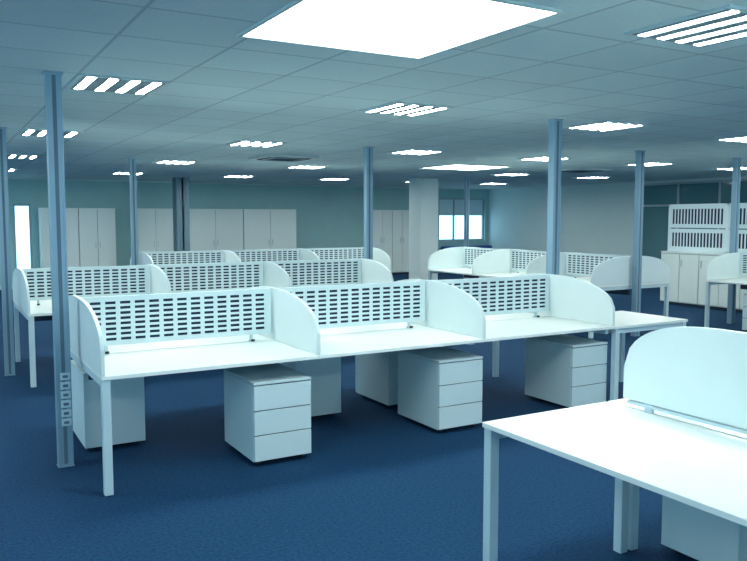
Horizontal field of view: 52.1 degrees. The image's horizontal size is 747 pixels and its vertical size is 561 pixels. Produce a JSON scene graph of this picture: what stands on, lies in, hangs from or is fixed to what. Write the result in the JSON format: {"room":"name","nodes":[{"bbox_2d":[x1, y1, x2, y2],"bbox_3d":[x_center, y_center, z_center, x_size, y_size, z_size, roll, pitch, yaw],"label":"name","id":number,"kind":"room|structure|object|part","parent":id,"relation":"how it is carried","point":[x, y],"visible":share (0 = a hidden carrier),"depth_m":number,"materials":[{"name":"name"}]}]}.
{"room":"open-plan office","nodes":[
{"label":"open-plan office","id":0,"kind":"room"},
{"bbox_2d":[0,179,488,285],"bbox_3d":[-4.747,-1.272,20.085,19.900,2.600,0.200,-3,5,-30],"label":"wall","id":1,"kind":"structure","parent":0,"point":[326,216],"depth_m":20.78,"materials":[{"name":"paint"}]},
{"bbox_2d":[13,204,32,268],"bbox_3d":[-8.289,-0.932,18.061,0.400,1.750,0.060,-3,5,-30],"label":"window","id":2,"kind":"structure","parent":1,"relation":"in","point":[14,205],"depth_m":18.05,"materials":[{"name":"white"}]},
{"bbox_2d":[8,178,488,189],"bbox_3d":[-4.777,-2.541,19.834,19.700,0.030,0.025,-3,5,-30],"label":"trim","id":3,"kind":"structure","parent":1,"relation":"attached to","point":[8,178],"depth_m":20.35,"materials":[{"name":"white"}]},
{"bbox_2d":[439,198,483,240],"bbox_3d":[2.787,-1.949,24.395,1.800,1.350,0.060,-3,5,-30],"label":"window","id":4,"kind":"structure","parent":1,"relation":"in","point":[453,207],"depth_m":24.32,"materials":[{"name":"blue"}]},
{"bbox_2d":[0,273,745,560],"bbox_3d":[0.891,0.881,10.261,19.700,0.100,22.700,-3,5,-30],"label":"floor","id":5,"kind":"structure","parent":0,"point":[375,483],"depth_m":4.71,"materials":[{"name":"blue carpet"}]},
{"bbox_2d":[0,127,15,375],"bbox_3d":[-3.863,-0.291,8.014,0.118,2.600,0.094,-3,5,-30],"label":"pole","id":6,"kind":"object","parent":5,"relation":"on","point":[5,255],"visible":1,"depth_m":7.99,"materials":[{"name":"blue metal"}]},
{"bbox_2d":[42,71,74,467],"bbox_3d":[-2.075,-0.049,5.046,0.118,2.600,0.102,-3,5,-30],"label":"pole","id":7,"kind":"object","parent":5,"relation":"on","point":[54,140],"visible":1,"depth_m":5.01,"materials":[{"name":"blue metal"}]},
{"bbox_2d":[38,208,79,267],"bbox_3d":[-7.447,-0.763,18.116,0.826,1.904,0.472,-3,5,-30],"label":"cupboard","id":8,"kind":"object","parent":5,"relation":"on","point":[72,230],"visible":0.36,"depth_m":17.98,"materials":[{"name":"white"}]},
{"bbox_2d":[78,208,116,266],"bbox_3d":[-6.719,-0.797,18.534,0.846,1.904,0.472,-3,5,-30],"label":"cupboard","id":9,"kind":"object","parent":5,"relation":"on","point":[96,226],"visible":0.57,"depth_m":18.32,"materials":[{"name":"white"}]},
{"bbox_2d":[71,360,145,450],"bbox_3d":[-2.007,0.909,5.750,0.420,0.575,0.606,-3,5,-30],"label":"drawer pedestal","id":10,"kind":"object","parent":5,"relation":"on","point":[127,394],"visible":0.73,"depth_m":5.51,"materials":[{"name":"metal"}]},
{"bbox_2d":[128,158,138,265],"bbox_3d":[-3.776,-0.621,12.070,0.118,2.600,0.094,-3,5,-30],"label":"pole","id":11,"kind":"object","parent":5,"relation":"on","point":[132,161],"visible":0.61,"depth_m":12.00,"materials":[{"name":"blue metal"}]},
{"bbox_2d":[137,208,173,251],"bbox_3d":[-5.520,-0.853,19.225,0.876,1.904,0.472,-3,5,-30],"label":"cupboard","id":12,"kind":"object","parent":5,"relation":"on","point":[155,226],"visible":0.64,"depth_m":19.00,"materials":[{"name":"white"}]},
{"bbox_2d":[172,177,189,250],"bbox_3d":[-4.477,-1.089,17.824,0.340,2.600,0.340,-3,5,-30],"label":"steel column","id":13,"kind":"structure","parent":5,"relation":"on","point":[180,185],"depth_m":17.67,"materials":[{"name":"metal"}]},
{"bbox_2d":[12,258,393,387],"bbox_3d":[-1.954,0.352,9.173,4.170,1.130,1.600,-3,5,-30],"label":"desk","id":14,"kind":"object","parent":5,"relation":"on","point":[31,288],"visible":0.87,"depth_m":8.88,"materials":[{"name":"white laminate"}]},
{"bbox_3d":[-1.954,0.564,9.190,4.162,0.705,1.580,-3,5,-30],"label":"leg frame","id":15,"kind":"part","parent":14,"relation":"part of","materials":[{"name":"silver metal"}]},
{"bbox_2d":[26,315,51,321],"bbox_3d":[-1.954,0.286,9.168,4.070,0.144,0.520,-3,5,-30],"label":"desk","id":16,"kind":"object","parent":14,"relation":"on","point":[36,318],"depth_m":8.22,"materials":[{"name":"silver metal"}]},
{"bbox_2d":[189,209,242,250],"bbox_3d":[-4.190,-0.916,19.990,1.506,1.904,0.472,-3,5,-30],"label":"cupboard","id":17,"kind":"object","parent":5,"relation":"on","point":[210,229],"visible":0.44,"depth_m":19.78,"materials":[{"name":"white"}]},
{"bbox_2d":[130,247,390,271],"bbox_3d":[-1.893,0.024,13.213,4.170,1.130,1.600,-3,5,-30],"label":"desk","id":18,"kind":"object","parent":5,"relation":"on","point":[296,254],"visible":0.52,"depth_m":13.07,"materials":[{"name":"white laminate"}]},
{"bbox_2d":[224,363,310,464],"bbox_3d":[-0.758,0.936,5.426,0.420,0.575,0.606,-3,5,-30],"label":"drawer pedestal","id":19,"kind":"object","parent":5,"relation":"on","point":[267,407],"visible":0.95,"depth_m":5.20,"materials":[{"name":"metal"}]},
{"bbox_2d":[243,209,295,249],"bbox_3d":[-2.870,-0.977,20.750,1.516,1.904,0.472,-3,5,-30],"label":"cupboard","id":20,"kind":"object","parent":5,"relation":"on","point":[262,228],"visible":0.56,"depth_m":20.51,"materials":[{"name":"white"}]},
{"bbox_2d":[282,357,340,416],"bbox_3d":[-0.605,0.844,6.557,0.420,0.575,0.606,-3,5,-30],"label":"drawer pedestal","id":21,"kind":"object","parent":5,"relation":"on","point":[325,373],"visible":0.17,"depth_m":6.32,"materials":[{"name":"metal"}]},
{"bbox_2d":[69,273,614,495],"bbox_3d":[-0.157,0.590,6.260,4.260,1.130,1.600,-3,5,-30],"label":"desk","id":22,"kind":"object","parent":5,"relation":"on","point":[124,336],"visible":0.99,"depth_m":5.79,"materials":[{"name":"white laminate"}]},
{"bbox_2d":[363,146,373,259],"bbox_3d":[-0.070,-0.468,10.197,0.118,2.600,0.094,-3,5,-30],"label":"pole","id":23,"kind":"object","parent":5,"relation":"on","point":[368,151],"visible":0.62,"depth_m":10.12,"materials":[{"name":"blue metal"}]},
{"bbox_2d":[355,351,397,407],"bbox_3d":[0.158,0.808,6.996,0.420,0.575,0.606,-3,5,-30],"label":"drawer pedestal","id":24,"kind":"object","parent":5,"relation":"on","point":[376,376],"visible":0.55,"depth_m":6.77,"materials":[{"name":"metal"}]},
{"bbox_2d":[373,210,391,272],"bbox_3d":[0.153,-1.119,22.489,0.676,1.904,0.472,-3,5,-30],"label":"cupboard","id":25,"kind":"object","parent":5,"relation":"on","point":[382,219],"visible":0.47,"depth_m":22.29,"materials":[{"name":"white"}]},
{"bbox_2d":[392,210,408,274],"bbox_3d":[0.742,-1.146,22.828,0.676,1.904,0.472,-3,5,-30],"label":"cupboard","id":26,"kind":"object","parent":5,"relation":"on","point":[400,218],"visible":0.7,"depth_m":22.61,"materials":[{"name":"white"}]},
{"bbox_2d":[409,178,437,279],"bbox_3d":[1.190,-1.120,18.208,0.520,2.600,0.520,-3,5,-30],"label":"square column","id":27,"kind":"structure","parent":5,"relation":"on","point":[423,192],"depth_m":18.00,"materials":[{"name":"paint"}]},
{"bbox_2d":[398,346,482,432],"bbox_3d":[0.535,0.872,6.205,0.420,0.575,0.606,-3,5,-30],"label":"drawer pedestal","id":28,"kind":"object","parent":5,"relation":"on","point":[439,388],"visible":0.96,"depth_m":6.00,"materials":[{"name":"metal"}]},
{"bbox_2d":[440,245,491,268],"bbox_3d":[3.088,-0.670,23.775,1.900,0.800,0.850,-3,5,-30],"label":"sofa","id":29,"kind":"object","parent":5,"relation":"on","point":[479,246],"visible":0.04,"depth_m":24.01,"materials":[{"name":"fabric"}]},
{"bbox_2d":[463,178,469,278],"bbox_3d":[2.190,-1.101,17.977,0.118,2.600,0.094,-3,5,-30],"label":"pole","id":30,"kind":"object","parent":5,"relation":"on","point":[466,180],"visible":0.53,"depth_m":17.91,"materials":[{"name":"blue metal"}]},
{"bbox_2d":[428,247,669,338],"bbox_3d":[2.685,0.071,12.636,1.600,1.130,4.020,-3,5,-30],"label":"desk","id":31,"kind":"object","parent":5,"relation":"on","point":[612,274],"visible":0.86,"depth_m":11.84,"materials":[{"name":"white laminate"}]},
{"bbox_2d":[546,118,563,274],"bbox_3d":[1.735,-0.239,7.380,0.118,2.600,0.094,-3,5,-30],"label":"pole","id":32,"kind":"object","parent":5,"relation":"on","point":[555,125],"visible":0.53,"depth_m":7.31,"materials":[{"name":"blue metal"}]},
{"bbox_2d":[525,334,607,407],"bbox_3d":[1.734,0.815,6.906,0.420,0.575,0.606,-3,5,-30],"label":"drawer pedestal","id":33,"kind":"object","parent":5,"relation":"on","point":[566,370],"visible":0.92,"depth_m":6.70,"materials":[{"name":"metal"}]},
{"bbox_2d":[482,327,746,560],"bbox_3d":[2.247,0.904,2.088,1.600,1.180,4.227,-3,5,-30],"label":"desk","id":34,"kind":"object","parent":5,"relation":"on","point":[678,431],"visible":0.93,"depth_m":3.34,"materials":[{"name":"white laminate"}]},
{"bbox_3d":[2.247,1.140,2.107,1.580,0.705,4.222,-3,5,-30],"label":"leg frame","id":35,"kind":"part","parent":34,"relation":"part of","materials":[{"name":"silver metal"}]},
{"bbox_2d":[630,150,645,335],"bbox_3d":[3.711,-0.511,10.727,0.118,2.600,0.094,-3,5,-30],"label":"pole","id":36,"kind":"object","parent":5,"relation":"on","point":[640,154],"visible":1,"depth_m":10.69,"materials":[{"name":"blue metal"}]},
{"bbox_2d":[608,311,687,400],"bbox_3d":[2.316,0.714,7.236,0.955,0.724,0.785,-3,5,-30],"label":"side table","id":37,"kind":"object","parent":5,"relation":"on","point":[625,321],"visible":0.5,"depth_m":6.92,"materials":[{"name":"white laminate"}]},
{"bbox_2d":[642,179,746,258],"bbox_3d":[7.928,-1.030,17.542,0.060,2.530,4.550,-3,5,-30],"label":"glass wall","id":38,"kind":"structure","parent":5,"relation":"on","point":[658,197],"depth_m":18.74,"materials":[{"name":"teal"}]},
{"bbox_2d":[660,251,746,312],"bbox_3d":[6.412,0.020,13.882,0.480,1.030,2.550,-3,5,-30],"label":"base cabinet","id":39,"kind":"object","parent":5,"relation":"on","point":[687,285],"visible":0.65,"depth_m":14.23,"materials":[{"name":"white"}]},
{"bbox_2d":[667,203,727,252],"bbox_3d":[6.080,-0.986,14.346,0.050,0.900,1.275,-3,5,-30],"label":"panel","id":40,"kind":"object","parent":39,"relation":"on","point":[680,215],"visible":1,"depth_m":14.31,"materials":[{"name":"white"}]},
{"bbox_2d":[726,203,746,252],"bbox_3d":[6.718,-0.897,13.246,0.050,0.900,1.275,-3,5,-30],"label":"panel","id":41,"kind":"object","parent":39,"relation":"on","point":[742,234],"visible":0.45,"depth_m":13.55,"materials":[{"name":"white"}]},
{"bbox_2d":[661,496,746,560],"bbox_3d":[1.807,1.070,3.775,0.606,0.575,0.420,-3,5,-30],"label":"drawer pedestal","id":42,"kind":"object","parent":5,"relation":"on","point":[698,534],"visible":0.27,"depth_m":3.62,"materials":[{"name":"metal"}]},
{"bbox_2d":[704,252,746,327],"bbox_3d":[6.722,0.265,10.252,1.600,1.130,4.020,-3,5,-30],"label":"desk","id":43,"kind":"object","parent":5,"relation":"on","point":[730,268],"visible":0.93,"depth_m":11.71,"materials":[{"name":"white laminate"}]},
{"bbox_3d":[6.722,0.476,10.270,1.580,0.705,4.012,-3,5,-30],"label":"leg frame","id":44,"kind":"part","parent":43,"relation":"part of","materials":[{"name":"silver metal"}]},
{"bbox_2d":[727,158,741,323],"bbox_3d":[5.667,-0.616,12.014,0.118,2.600,0.094,-3,5,-30],"label":"pole","id":45,"kind":"object","parent":5,"relation":"on","point":[736,167],"visible":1,"depth_m":11.97,"materials":[{"name":"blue metal"}]},
{"bbox_2d":[742,293,746,331],"bbox_3d":[5.746,0.473,11.117,0.606,0.575,0.420,-3,5,-30],"label":"drawer pedestal","id":46,"kind":"object","parent":5,"relation":"on","point":[744,319],"visible":0.98,"depth_m":11.12,"materials":[{"name":"metal"}]},
{"bbox_2d":[0,0,746,188],"bbox_3d":[0.891,-1.810,10.043,19.700,0.100,22.700,-3,5,-30],"label":"ceiling","id":47,"kind":"structure","parent":0,"point":[578,65],"depth_m":5.91,"materials":[{"name":"tile"}]},
{"bbox_2d":[7,154,40,158],"bbox_3d":[-5.387,-1.875,11.556,0.596,0.016,0.596,-3,5,-30],"label":"ceiling light","id":48,"kind":"object","parent":47,"relation":"in","point":[8,155],"depth_m":11.49,"materials":[{"name":"white plastic"}]},
{"bbox_2d":[17,128,82,137],"bbox_3d":[-3.562,-1.619,8.406,0.596,0.016,0.596,-3,5,-30],"label":"ceiling light","id":49,"kind":"object","parent":47,"relation":"in","point":[31,132],"depth_m":8.29,"materials":[{"name":"white plastic"}]},
{"bbox_2d":[65,73,169,94],"bbox_3d":[-1.807,-1.372,5.376,0.596,0.016,0.596,-3,5,-30],"label":"ceiling light","id":50,"kind":"object","parent":47,"relation":"in","point":[89,82],"depth_m":5.31,"materials":[{"name":"white plastic"}]},
{"bbox_2d":[110,172,143,174],"bbox_3d":[-5.108,-2.225,15.860,0.596,0.016,0.596,-3,5,-30],"label":"ceiling light","id":51,"kind":"object","parent":47,"relation":"in","point":[137,173],"depth_m":15.79,"materials":[{"name":"white plastic"}]},
{"bbox_2d":[153,160,197,163],"bbox_3d":[-3.308,-1.972,12.752,0.596,0.016,0.596,-3,5,-30],"label":"ceiling light","id":52,"kind":"object","parent":47,"relation":"in","point":[161,161],"depth_m":12.68,"materials":[{"name":"white plastic"}]},
{"bbox_2d":[221,175,253,177],"bbox_3d":[-3.030,-2.322,17.056,0.596,0.016,0.596,-3,5,-30],"label":"ceiling light","id":53,"kind":"object","parent":47,"relation":"in","point":[239,176],"depth_m":16.92,"materials":[{"name":"white plastic"}]},
{"bbox_2d":[225,140,286,146],"bbox_3d":[-1.483,-1.716,9.602,0.596,0.016,0.596,-3,5,-30],"label":"ceiling light","id":54,"kind":"object","parent":47,"relation":"in","point":[241,142],"depth_m":9.49,"materials":[{"name":"white plastic"}]},
{"bbox_2d":[248,154,319,161],"bbox_3d":[-1.386,-1.881,11.788,0.840,0.042,0.840,-3,5,-30],"label":"air conditioning unit","id":55,"kind":"object","parent":47,"relation":"attached to","point":[269,157],"visible":1,"depth_m":11.60,"materials":[{"name":"white metal"}]},
{"bbox_2d":[285,165,327,168],"bbox_3d":[-1.230,-2.070,13.948,0.596,0.016,0.596,-3,5,-30],"label":"ceiling light","id":56,"kind":"object","parent":47,"relation":"in","point":[297,166],"depth_m":13.89,"materials":[{"name":"white plastic"}]},
{"bbox_2d":[317,178,346,179],"bbox_3d":[-0.951,-2.420,18.252,0.596,0.016,0.596,-3,5,-30],"label":"ceiling light","id":57,"kind":"object","parent":47,"relation":"in","point":[323,178],"depth_m":18.22,"materials":[{"name":"white plastic"}]},
{"bbox_2d":[238,0,563,58],"bbox_3d":[0.082,-1.237,3.689,1.120,0.012,1.180,-3,5,-30],"label":"skylight","id":58,"kind":"object","parent":47,"relation":"attached to","point":[414,29],"visible":1,"depth_m":3.65,"materials":[{"name":"white"}]},
{"bbox_2d":[358,102,453,115],"bbox_3d":[0.272,-1.470,6.572,0.596,0.016,0.596,-3,5,-30],"label":"ceiling light","id":59,"kind":"object","parent":47,"relation":"in","point":[393,108],"depth_m":6.51,"materials":[{"name":"white plastic"}]},
{"bbox_2d":[387,149,444,154],"bbox_3d":[0.595,-1.813,10.798,0.596,0.016,0.596,-3,5,-30],"label":"ceiling light","id":60,"kind":"object","parent":47,"relation":"in","point":[408,151],"depth_m":10.75,"materials":[{"name":"white plastic"}]},
{"bbox_2d":[421,164,510,170],"bbox_3d":[1.679,-2.081,14.069,1.240,0.012,1.140,-3,5,-30],"label":"skylight","id":61,"kind":"object","parent":47,"relation":"attached to","point":[452,166],"visible":1,"depth_m":14.04,"materials":[{"name":"white"}]},
{"bbox_2d":[479,183,507,184],"bbox_3d":[3.206,-2.614,20.644,0.596,0.016,0.596,-3,5,-30],"label":"ceiling light","id":62,"kind":"object","parent":47,"relation":"in","point":[479,183],"depth_m":20.45,"materials":[{"name":"white plastic"}]},
{"bbox_2d":[491,173,529,175],"bbox_3d":[2.927,-2.264,16.340,0.596,0.016,0.596,-3,5,-30],"label":"ceiling light","id":63,"kind":"object","parent":47,"relation":"in","point":[505,174],"depth_m":16.20,"materials":[{"name":"white plastic"}]},
{"bbox_2d":[517,156,571,160],"bbox_3d":[2.674,-1.911,11.994,0.596,0.016,0.596,-3,5,-30],"label":"ceiling light","id":64,"kind":"object","parent":47,"relation":"in","point":[541,158],"depth_m":11.88,"materials":[{"name":"white plastic"}]},
{"bbox_2d":[561,168,611,172],"bbox_3d":[3.990,-2.123,14.766,0.840,0.042,0.840,-3,5,-30],"label":"air conditioning unit","id":65,"kind":"object","parent":47,"relation":"attached to","point":[572,170],"visible":0.91,"depth_m":14.54,"materials":[{"name":"white metal"}]},
{"bbox_2d":[573,176,610,178],"bbox_3d":[5.006,-2.361,17.536,0.596,0.016,0.596,-3,5,-30],"label":"ceiling light","id":66,"kind":"object","parent":47,"relation":"in","point":[590,177],"depth_m":17.39,"materials":[{"name":"white plastic"}]},
{"bbox_2d":[562,121,648,130],"bbox_3d":[2.350,-1.567,7.768,0.596,0.016,0.596,-3,5,-30],"label":"ceiling light","id":67,"kind":"object","parent":47,"relation":"in","point":[601,125],"depth_m":7.71,"materials":[{"name":"white plastic"}]},
{"bbox_2d":[623,162,674,165],"bbox_3d":[4.752,-2.008,13.190,0.596,0.016,0.596,-3,5,-30],"label":"ceiling light","id":68,"kind":"object","parent":47,"relation":"in","point":[646,163],"depth_m":13.11,"materials":[{"name":"white plastic"}]},
{"bbox_2d":[624,4,746,47],"bbox_3d":[1.677,-1.241,3.767,0.596,0.016,0.596,-3,5,-30],"label":"ceiling light","id":69,"kind":"object","parent":47,"relation":"in","point":[726,23],"depth_m":3.75,"materials":[{"name":"white plastic"}]},
{"bbox_2d":[712,135,746,141],"bbox_3d":[4.429,-1.664,8.964,0.596,0.016,0.596,-3,5,-30],"label":"ceiling light","id":70,"kind":"object","parent":47,"relation":"in","point":[738,138],"depth_m":8.98,"materials":[{"name":"white plastic"}]},
{"bbox_2d":[714,167,746,169],"bbox_3d":[6.831,-2.105,14.386,0.596,0.016,0.596,-3,5,-30],"label":"ceiling light","id":71,"kind":"object","parent":47,"relation":"in","point":[742,168],"depth_m":14.36,"materials":[{"name":"white plastic"}]},
{"bbox_2d":[488,177,746,255],"bbox_3d":[9.508,-0.868,15.111,0.200,2.600,22.700,-3,5,-30],"label":"wall","id":72,"kind":"structure","parent":0,"point":[594,219],"depth_m":21.56,"materials":[{"name":"paint"}]},
{"bbox_2d":[489,176,746,189],"bbox_3d":[9.418,-2.143,14.938,0.025,0.030,22.670,-3,5,-30],"label":"trim","id":73,"kind":"structure","parent":72,"relation":"attached to","point":[741,176],"depth_m":19.96,"materials":[{"name":"white"}]}
]}

